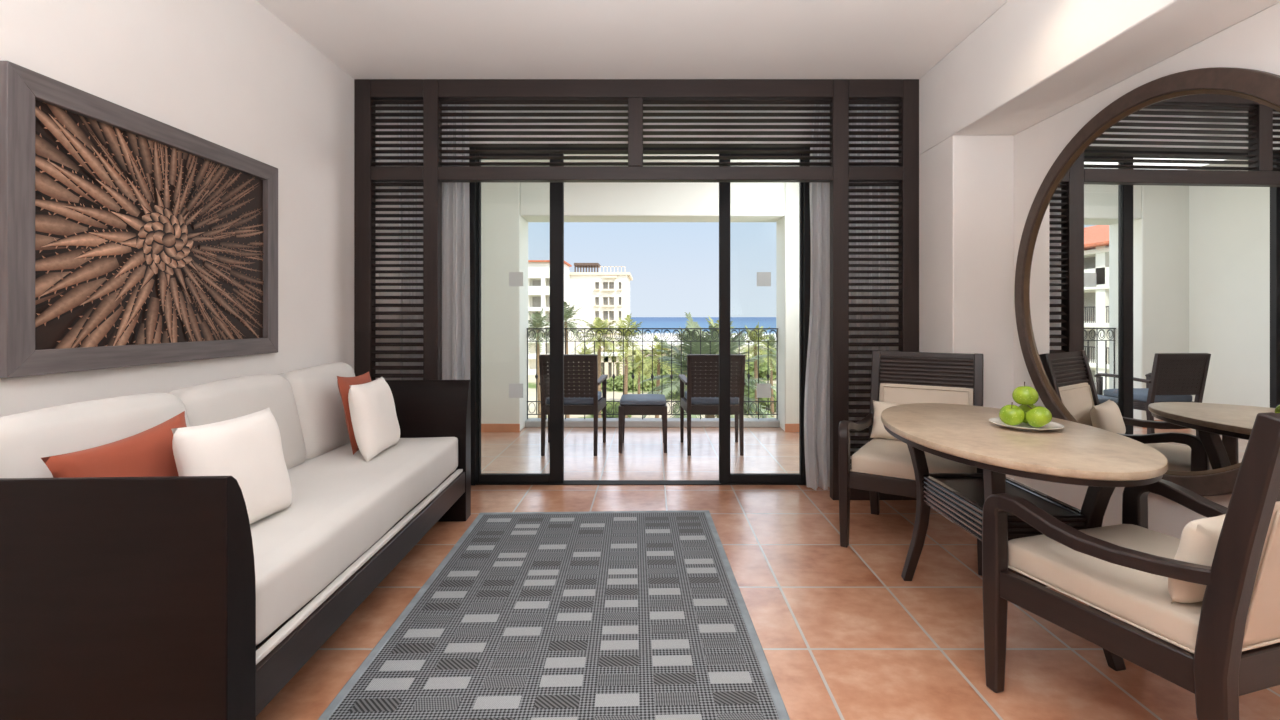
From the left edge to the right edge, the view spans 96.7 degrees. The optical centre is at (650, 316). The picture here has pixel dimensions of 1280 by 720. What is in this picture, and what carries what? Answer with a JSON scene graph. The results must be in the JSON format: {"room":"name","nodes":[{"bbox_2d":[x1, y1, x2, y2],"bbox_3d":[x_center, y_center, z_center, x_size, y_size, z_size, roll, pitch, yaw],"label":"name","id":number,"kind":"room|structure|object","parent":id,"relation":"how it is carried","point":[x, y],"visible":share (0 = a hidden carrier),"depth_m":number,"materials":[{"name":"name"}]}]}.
{"room":"hotel room","nodes":[
{"label":"hotel room","id":0,"kind":"room"},
{"bbox_2d":[0,0,378,418],"bbox_3d":[-2.020,-0.175,0.360,0.250,2.690,7.520,0,0,0],"label":"wall","id":1,"kind":"structure","parent":0,"point":[233,75],"depth_m":2.60,"materials":[{"name":"paint"}]},
{"bbox_2d":[0,61,277,377],"bbox_3d":[-1.877,-0.282,2.244,0.033,0.919,1.197,0,0,0],"label":"framed picture","id":2,"kind":"object","parent":1,"relation":"attached to","point":[128,237],"visible":1,"depth_m":2.02,"materials":[{"name":"grey wood"}]},
{"bbox_2d":[35,100,263,349],"bbox_3d":[-1.883,-0.282,2.244,0.007,0.767,1.045,0,0,0],"label":"print","id":3,"kind":"object","parent":2,"relation":"on","point":[140,239],"depth_m":2.09},
{"bbox_2d":[256,0,1007,78],"bbox_3d":[0.100,-1.620,0.360,4.600,0.200,7.520,0,0,0],"label":"ceiling","id":4,"kind":"structure","parent":0,"point":[367,39],"depth_m":3.08,"materials":[{"name":"paint"}]},
{"bbox_2d":[399,104,469,379],"bbox_3d":[-1.462,-0.147,3.830,0.475,2.605,0.093,0,0,0],"label":"sheer curtain","id":5,"kind":"object","parent":4,"relation":"hanging from","point":[455,195],"visible":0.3,"depth_m":3.82,"materials":[{"name":"white fabric"}]},
{"bbox_2d":[804,104,889,489],"bbox_3d":[1.317,-0.147,3.830,0.565,2.605,0.093,0,0,0],"label":"sheer curtain","id":6,"kind":"object","parent":4,"relation":"hanging from","point":[817,380],"visible":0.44,"depth_m":3.83,"materials":[{"name":"white fabric"}]},
{"bbox_2d":[481,182,798,430],"bbox_3d":[0.100,-0.280,5.995,4.600,2.900,0.410,0,0,0],"label":"wall","id":7,"kind":"structure","parent":0,"point":[507,208],"depth_m":5.79,"materials":[{"name":"paint"}]},
{"bbox_2d":[481,424,519,431],"bbox_3d":[-1.597,1.127,5.782,0.526,0.085,0.015,0,0,0],"label":"baseboard","id":8,"kind":"structure","parent":7,"relation":"attached to","point":[484,427],"depth_m":5.78,"materials":[{"name":"tile"}]},
{"bbox_2d":[785,424,798,431],"bbox_3d":[1.611,1.127,5.782,0.498,0.085,0.015,0,0,0],"label":"baseboard","id":9,"kind":"structure","parent":7,"relation":"attached to","point":[788,427],"depth_m":5.78,"materials":[{"name":"tile"}]},
{"bbox_2d":[481,427,798,479],"bbox_3d":[0.100,1.245,5.100,4.600,0.150,2.200,0,0,0],"label":"floor","id":10,"kind":"structure","parent":0,"point":[766,449],"depth_m":4.88,"materials":[{"name":"tile"}]},
{"bbox_2d":[539,354,607,455],"bbox_3d":[-0.690,0.741,5.035,0.577,0.859,0.616,0,0,0],"label":"armchair","id":11,"kind":"object","parent":10,"relation":"on","point":[577,367],"visible":0.81,"depth_m":4.79,"materials":[{"name":"wicker"}]},
{"bbox_2d":[618,394,666,452],"bbox_3d":[-0.070,0.939,5.100,0.421,0.462,0.425,0,0,0],"label":"footstool","id":12,"kind":"object","parent":10,"relation":"on","point":[630,404],"visible":1,"depth_m":4.89,"materials":[{"name":"wicker"}]},
{"bbox_2d":[525,418,779,426],"bbox_3d":[0.014,1.135,6.110,2.698,0.070,0.180,0,0,0],"label":"kerb","id":13,"kind":"object","parent":10,"relation":"on","point":[530,422],"visible":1,"depth_m":6.02,"materials":[{"name":"concrete"}]},
{"bbox_2d":[527,328,777,418],"bbox_3d":[0.014,0.610,6.120,2.698,0.980,0.036,0,0,0],"label":"balcony railing","id":14,"kind":"object","parent":13,"relation":"on","point":[528,333],"visible":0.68,"depth_m":6.12,"materials":[{"name":"metal"}]},
{"bbox_2d":[679,354,744,455],"bbox_3d":[0.545,0.741,5.045,0.577,0.859,0.616,0,0,0],"label":"armchair","id":15,"kind":"object","parent":10,"relation":"on","point":[698,399],"visible":0.96,"depth_m":4.80,"materials":[{"name":"wicker"}]},
{"bbox_2d":[481,154,798,161],"bbox_3d":[0.100,-1.580,4.955,4.600,0.300,1.670,0,0,0],"label":"ceiling","id":16,"kind":"structure","parent":0,"point":[564,154],"depth_m":5.20,"materials":[{"name":"paint"}]},
{"bbox_2d":[256,485,1279,719],"bbox_3d":[0.100,1.245,0.300,4.600,0.150,7.400,0,0,0],"label":"floor","id":17,"kind":"structure","parent":0,"point":[842,635],"depth_m":2.19,"materials":[{"name":"tile"}]},
{"bbox_2d":[0,363,470,719],"bbox_3d":[-1.430,0.710,2.318,0.820,0.921,2.050,0,0,-2],"label":"sofa","id":18,"kind":"object","parent":17,"relation":"on","point":[122,598],"visible":0.75,"depth_m":1.34,"materials":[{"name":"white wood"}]},
{"bbox_2d":[0,392,190,477],"bbox_3d":[-1.650,0.481,1.700,0.223,0.454,0.616,-12,0,-2],"label":"cushion","id":19,"kind":"object","parent":18,"relation":"on","point":[27,438],"depth_m":1.57,"materials":[{"name":"beige fabric"}]},
{"bbox_2d":[41,411,186,477],"bbox_3d":[-1.459,0.486,1.630,0.126,0.364,0.488,0,0,-2],"label":"throw pillow","id":20,"kind":"object","parent":18,"relation":"on","point":[148,453],"visible":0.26,"depth_m":1.57,"materials":[{"name":"orange fabric"}]},
{"bbox_2d":[171,408,291,523],"bbox_3d":[-1.310,0.493,1.805,0.168,0.351,0.385,0,0,3],"label":"throw pillow","id":21,"kind":"object","parent":18,"relation":"on","point":[247,448],"visible":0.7,"depth_m":1.77,"materials":[{"name":"white fabric"}]},
{"bbox_2d":[170,374,304,469],"bbox_3d":[-1.675,0.481,2.311,0.220,0.461,0.622,-12,0,-2],"label":"cushion","id":22,"kind":"object","parent":18,"relation":"on","point":[208,403],"depth_m":2.34,"materials":[{"name":"beige fabric"}]},
{"bbox_2d":[277,363,355,458],"bbox_3d":[-1.698,0.480,2.922,0.224,0.457,0.611,-12,0,-2],"label":"cushion","id":23,"kind":"object","parent":18,"relation":"on","point":[318,402],"depth_m":2.75,"materials":[{"name":"beige fabric"}]},
{"bbox_2d":[337,372,370,454],"bbox_3d":[-1.469,0.474,2.885,0.098,0.388,0.373,0,0,-4],"label":"throw pillow","id":24,"kind":"object","parent":18,"relation":"on","point":[344,383],"visible":0.33,"depth_m":2.73,"materials":[{"name":"orange fabric"}]},
{"bbox_2d":[250,437,457,646],"bbox_3d":[-1.417,0.772,2.318,0.757,0.225,1.845,0,0,-2],"label":"seat cushion","id":25,"kind":"object","parent":18,"relation":"on","point":[346,510],"depth_m":2.02,"materials":[{"name":"beige fabric"}]},
{"bbox_2d":[348,377,399,461],"bbox_3d":[-1.351,0.489,2.790,0.159,0.357,0.385,0,0,-5],"label":"throw pillow","id":26,"kind":"object","parent":18,"relation":"on","point":[376,428],"visible":1,"depth_m":2.66,"materials":[{"name":"white fabric"}]},
{"bbox_2d":[318,510,789,719],"bbox_3d":[-0.295,1.163,2.162,1.362,0.012,2.460,0,0,-2],"label":"area rug","id":27,"kind":"object","parent":17,"relation":"on","point":[590,615],"visible":1,"depth_m":2.11,"materials":[{"name":"grey carpet"}]},
{"bbox_2d":[354,79,918,499],"bbox_3d":[-0.091,-0.174,3.665,3.606,2.688,0.070,0,0,0],"label":"door surround","id":28,"kind":"object","parent":17,"relation":"on","point":[432,93],"visible":0.73,"depth_m":3.63,"materials":[{"name":"brown wood"}]},
{"bbox_2d":[379,104,896,379],"bbox_3d":[-0.091,-0.175,4.040,3.608,2.690,0.160,0,0,0],"label":"louvered shutters","id":29,"kind":"object","parent":28,"relation":"in","point":[381,301],"depth_m":3.96,"materials":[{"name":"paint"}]},
{"bbox_2d":[469,147,810,484],"bbox_3d":[-0.090,-0.010,4.004,2.470,2.360,0.112,0,0,0],"label":"door frame","id":30,"kind":"structure","parent":28,"relation":"in","point":[473,186],"depth_m":3.95,"materials":[{"name":"brown metal"}]},
{"bbox_2d":[478,154,563,482],"bbox_3d":[-0.916,0.003,4.013,0.598,2.321,0.045,0,0,0],"label":"door","id":31,"kind":"structure","parent":30,"relation":"in","point":[556,475],"depth_m":3.99,"materials":[{"name":"brown metal"}]},
{"bbox_2d":[719,154,801,482],"bbox_3d":[0.772,0.003,4.013,0.582,2.321,0.045,0,0,0],"label":"door","id":32,"kind":"structure","parent":30,"relation":"in","point":[763,278],"depth_m":3.99,"materials":[{"name":"brown metal"}]},
{"bbox_2d":[839,350,983,575],"bbox_3d":[1.416,0.687,3.014,0.681,0.972,0.696,0,0,32],"label":"armchair","id":33,"kind":"object","parent":17,"relation":"on","point":[881,465],"visible":0.56,"depth_m":3.12,"materials":[{"name":"brown wood"}]},
{"bbox_2d":[870,400,901,439],"bbox_3d":[1.422,0.588,3.165,0.380,0.209,0.131,0,0,38],"label":"lumbar pillow","id":34,"kind":"object","parent":33,"relation":"on","point":[878,430],"visible":0.21,"depth_m":3.22,"materials":[{"name":"beige fabric"}]},
{"bbox_2d":[851,438,976,478],"bbox_3d":[1.386,0.742,2.966,0.556,0.114,0.537,0,0,32],"label":"seat cushion","id":35,"kind":"object","parent":33,"relation":"on","point":[879,458],"depth_m":2.82,"materials":[{"name":"beige fabric"}]},
{"bbox_2d":[881,403,1167,670],"bbox_3d":[1.345,0.803,2.215,0.790,0.745,1.276,0,0,0],"label":"table","id":36,"kind":"object","parent":17,"relation":"on","point":[1101,460],"visible":0.7,"depth_m":2.00,"materials":[{"name":"wood"}]},
{"bbox_2d":[933,477,1073,513],"bbox_3d":[1.345,0.704,2.215,0.310,0.023,0.506,0,0,0],"label":"shelf","id":37,"kind":"object","parent":36,"relation":"attached to","point":[971,489],"depth_m":2.23,"materials":[{"name":"brown wood"}]},
{"bbox_2d":[989,417,1064,430],"bbox_3d":[1.452,0.419,2.205,0.245,0.020,0.245,0,0,0],"label":"plate","id":38,"kind":"object","parent":36,"relation":"on","point":[1052,425],"visible":0.68,"depth_m":2.17,"materials":[{"name":"white ceramic"}]},
{"bbox_2d":[999,402,1024,425],"bbox_3d":[1.400,0.372,2.208,0.108,0.125,0.107,0,0,-21],"label":"apple","id":39,"kind":"object","parent":38,"relation":"on","point":[1013,415],"visible":1,"depth_m":2.18,"materials":[{"name":"green plant"}]},
{"bbox_2d":[1018,405,1035,422],"bbox_3d":[1.488,0.372,2.248,0.110,0.127,0.109,0,0,-32],"label":"apple","id":40,"kind":"object","parent":38,"relation":"on","point":[1025,408],"visible":0.23,"depth_m":2.22,"materials":[{"name":"green plant"}]},
{"bbox_2d":[1026,405,1051,427],"bbox_3d":[1.466,0.371,2.162,0.119,0.142,0.122,0,0,10],"label":"apple","id":41,"kind":"object","parent":38,"relation":"on","point":[1038,416],"visible":1,"depth_m":2.13,"materials":[{"name":"green plant"}]},
{"bbox_2d":[1012,382,1038,404],"bbox_3d":[1.449,0.295,2.203,0.100,0.110,0.096,0,0,-44],"label":"apple","id":42,"kind":"object","parent":41,"relation":"on","point":[1022,395],"visible":1,"depth_m":2.17,"materials":[{"name":"green plant"}]},
{"bbox_2d":[982,412,1279,719],"bbox_3d":[1.463,0.687,1.568,0.681,0.972,0.696,0,0,-16],"label":"armchair","id":43,"kind":"object","parent":17,"relation":"on","point":[1223,647],"visible":0.96,"depth_m":1.40,"materials":[{"name":"brown wood"}]},
{"bbox_2d":[1008,523,1201,650],"bbox_3d":[1.448,0.742,1.621,0.556,0.114,0.537,0,0,-16],"label":"seat cushion","id":44,"kind":"object","parent":43,"relation":"on","point":[1142,600],"depth_m":1.53,"materials":[{"name":"beige fabric"}]},
{"bbox_2d":[1168,514,1225,602],"bbox_3d":[1.439,0.588,1.418,0.380,0.209,0.132,0,0,-22],"label":"lumbar pillow","id":45,"kind":"object","parent":43,"relation":"on","point":[1199,538],"visible":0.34,"depth_m":1.35,"materials":[{"name":"beige fabric"}]},
{"bbox_2d":[897,0,1279,538],"bbox_3d":[2.059,-0.175,0.360,0.692,2.690,7.520,0,0,0],"label":"wall","id":46,"kind":"structure","parent":0,"point":[999,109],"depth_m":2.95,"materials":[{"name":"paint"}]},
{"bbox_2d":[1014,67,1279,495],"bbox_3d":[2.013,-0.127,2.317,0.030,1.640,1.571,0,0,-2],"label":"round mirror","id":47,"kind":"object","parent":46,"relation":"attached to","point":[1147,291],"visible":0.79,"depth_m":2.22,"materials":[{"name":"brown wood"}]},
{"label":"outside","id":48,"kind":"structure","parent":0,"visible":0},
{"bbox_2d":[630,334,775,344],"bbox_3d":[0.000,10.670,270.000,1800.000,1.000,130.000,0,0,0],"label":"beach","id":49,"kind":"structure","parent":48,"point":[639,335],"depth_m":269.12},
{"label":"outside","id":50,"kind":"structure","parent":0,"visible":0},
{"bbox_2d":[528,345,775,417],"bbox_3d":[0.000,10.670,106.500,280.000,1.000,197.000,0,0,0],"label":"ground","id":51,"kind":"structure","parent":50,"point":[531,378],"depth_m":72.79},
{"bbox_2d":[528,308,564,417],"bbox_3d":[-10.283,4.679,51.991,5.039,10.992,4.859,0,0,0],"label":"palm tree","id":52,"kind":"object","parent":51,"relation":"on","point":[540,319],"visible":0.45,"depth_m":51.75,"materials":[{"name":"green plant"}]},
{"bbox_2d":[528,260,571,374],"bbox_3d":[-22.144,0.120,104.400,13.805,20.100,10.000,0,0,0],"label":"hotel wing","id":53,"kind":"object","parent":51,"relation":"on","point":[538,270],"visible":0.23,"depth_m":100.42,"materials":[{"name":"paint"}]},
{"bbox_2d":[540,299,592,417],"bbox_3d":[-6.653,4.366,44.996,4.424,11.616,4.201,0,0,0],"label":"palm tree","id":54,"kind":"object","parent":51,"relation":"on","point":[568,313],"visible":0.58,"depth_m":44.64,"materials":[{"name":"green plant"}]},
{"bbox_2d":[574,347,603,385],"bbox_3d":[-7.012,6.611,60.080,4.609,7.131,4.730,0,0,0],"label":"palm tree","id":55,"kind":"object","parent":51,"relation":"on","point":[586,351],"visible":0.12,"depth_m":59.70,"materials":[{"name":"green plant"}]},
{"bbox_2d":[572,317,625,417],"bbox_3d":[-3.290,5.094,35.989,3.805,10.160,3.854,0,0,0],"label":"palm tree","id":56,"kind":"object","parent":51,"relation":"on","point":[598,324],"visible":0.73,"depth_m":35.90,"materials":[{"name":"green plant"}]},
{"bbox_2d":[569,263,632,353],"bbox_3d":[-11.113,1.986,117.750,14.146,25.412,17.300,0,0,0],"label":"block","id":57,"kind":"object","parent":51,"relation":"on","point":[604,295],"visible":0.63,"depth_m":109.99,"materials":[{"name":"paint"}]},
{"bbox_2d":[592,352,624,378],"bbox_3d":[-7.118,8.020,92.450,5.800,4.300,5.900,0,0,0],"label":"house","id":58,"kind":"structure","parent":51,"relation":"on","point":[608,362],"depth_m":89.99,"materials":[{"name":"beige paint"}]},
{"bbox_2d":[591,400,631,417],"bbox_3d":[-4.067,9.417,58.015,4.252,1.876,3.675,0,0,0],"label":"shrub","id":59,"kind":"object","parent":51,"relation":"on","point":[609,409],"visible":0.34,"depth_m":56.97,"materials":[{"name":"green plant"}]},
{"bbox_2d":[601,314,655,417],"bbox_3d":[-1.732,4.924,43.925,4.423,10.501,4.846,0,0,0],"label":"palm tree","id":60,"kind":"object","parent":51,"relation":"on","point":[626,345],"visible":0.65,"depth_m":43.84,"materials":[{"name":"green plant"}]},
{"bbox_2d":[601,373,661,390],"bbox_3d":[-2.376,9.159,80.027,10.298,2.552,4.855,0,0,0],"label":"shrub","id":61,"kind":"object","parent":51,"relation":"on","point":[618,383],"visible":0.54,"depth_m":78.59,"materials":[{"name":"green plant"}]},
{"bbox_2d":[607,346,656,362],"bbox_3d":[-3.107,7.920,106.450,9.800,4.500,5.900,0,0,0],"label":"house","id":62,"kind":"structure","parent":51,"relation":"on","point":[647,347],"depth_m":104.01,"materials":[{"name":"beige paint"}]},
{"bbox_2d":[628,350,655,393],"bbox_3d":[-1.434,7.007,66.181,4.159,6.342,4.234,0,0,0],"label":"palm tree","id":63,"kind":"object","parent":51,"relation":"on","point":[636,357],"visible":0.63,"depth_m":65.86,"materials":[{"name":"green plant"}]},
{"bbox_2d":[628,356,682,376],"bbox_3d":[0.709,8.646,99.968,11.851,3.797,7.566,0,0,0],"label":"shrub","id":64,"kind":"object","parent":51,"relation":"on","point":[663,372],"visible":0.13,"depth_m":97.70,"materials":[{"name":"green plant"}]},
{"bbox_2d":[637,335,685,417],"bbox_3d":[0.797,5.865,52.156,4.934,8.622,5.320,0,0,0],"label":"palm tree","id":65,"kind":"object","parent":51,"relation":"on","point":[656,346],"visible":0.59,"depth_m":51.77,"materials":[{"name":"green plant"}]},
{"bbox_2d":[643,343,682,355],"bbox_3d":[2.787,8.020,124.450,8.800,4.300,5.900,0,0,0],"label":"house","id":66,"kind":"structure","parent":51,"relation":"on","point":[644,344],"depth_m":121.99,"materials":[{"name":"beige paint"}]},
{"bbox_2d":[653,377,686,399],"bbox_3d":[2.919,8.965,71.984,6.162,2.890,4.622,0,0,0],"label":"shrub","id":67,"kind":"object","parent":51,"relation":"on","point":[662,381],"visible":0.15,"depth_m":71.08,"materials":[{"name":"green plant"}]},
{"bbox_2d":[668,326,688,396],"bbox_3d":[3.812,5.338,61.729,5.393,9.679,5.458,0,0,0],"label":"palm tree","id":68,"kind":"object","parent":51,"relation":"on","point":[678,338],"visible":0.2,"depth_m":61.68,"materials":[{"name":"green plant"}]},
{"bbox_2d":[626,312,775,417],"bbox_3d":[1.440,4.966,14.481,4.642,10.416,4.532,0,0,0],"label":"palm tree","id":69,"kind":"object","parent":51,"relation":"on","point":[695,346],"visible":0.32,"depth_m":14.05,"materials":[{"name":"green plant"}]},
{"bbox_2d":[705,316,743,416],"bbox_3d":[5.792,5.019,49.991,5.531,10.314,5.885,0,0,0],"label":"palm tree","id":70,"kind":"object","parent":51,"relation":"on","point":[711,323],"visible":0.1,"depth_m":49.62,"materials":[{"name":"green plant"}]},
{"bbox_2d":[738,322,775,417],"bbox_3d":[8.320,5.271,45.913,4.705,9.806,4.577,0,0,0],"label":"palm tree","id":71,"kind":"object","parent":51,"relation":"on","point":[754,348],"visible":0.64,"depth_m":45.75,"materials":[{"name":"green plant"}]},
{"bbox_2d":[744,375,775,413],"bbox_3d":[10.196,8.451,62.011,8.434,4.224,7.408,0,0,0],"label":"shrub","id":72,"kind":"object","parent":51,"relation":"on","point":[752,391],"visible":0.17,"depth_m":59.87,"materials":[{"name":"green plant"}]},
{"bbox_2d":[745,351,775,380],"bbox_3d":[19.899,8.163,95.024,13.262,4.908,8.958,0,0,0],"label":"shrub","id":73,"kind":"object","parent":51,"relation":"on","point":[763,371],"visible":0.09,"depth_m":92.10,"materials":[{"name":"green plant"}]},
{"bbox_2d":[750,335,775,416],"bbox_3d":[12.280,5.990,58.045,5.552,8.375,4.887,0,0,0],"label":"palm tree","id":74,"kind":"object","parent":51,"relation":"on","point":[771,344],"visible":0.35,"depth_m":57.75,"materials":[{"name":"green plant"}]},
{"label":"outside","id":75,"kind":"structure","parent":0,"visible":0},
{"bbox_2d":[630,317,775,333],"bbox_3d":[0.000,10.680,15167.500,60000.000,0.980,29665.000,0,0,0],"label":"sea","id":76,"kind":"structure","parent":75,"point":[647,322],"depth_m":1054.32,"materials":[{"name":"liquid"}]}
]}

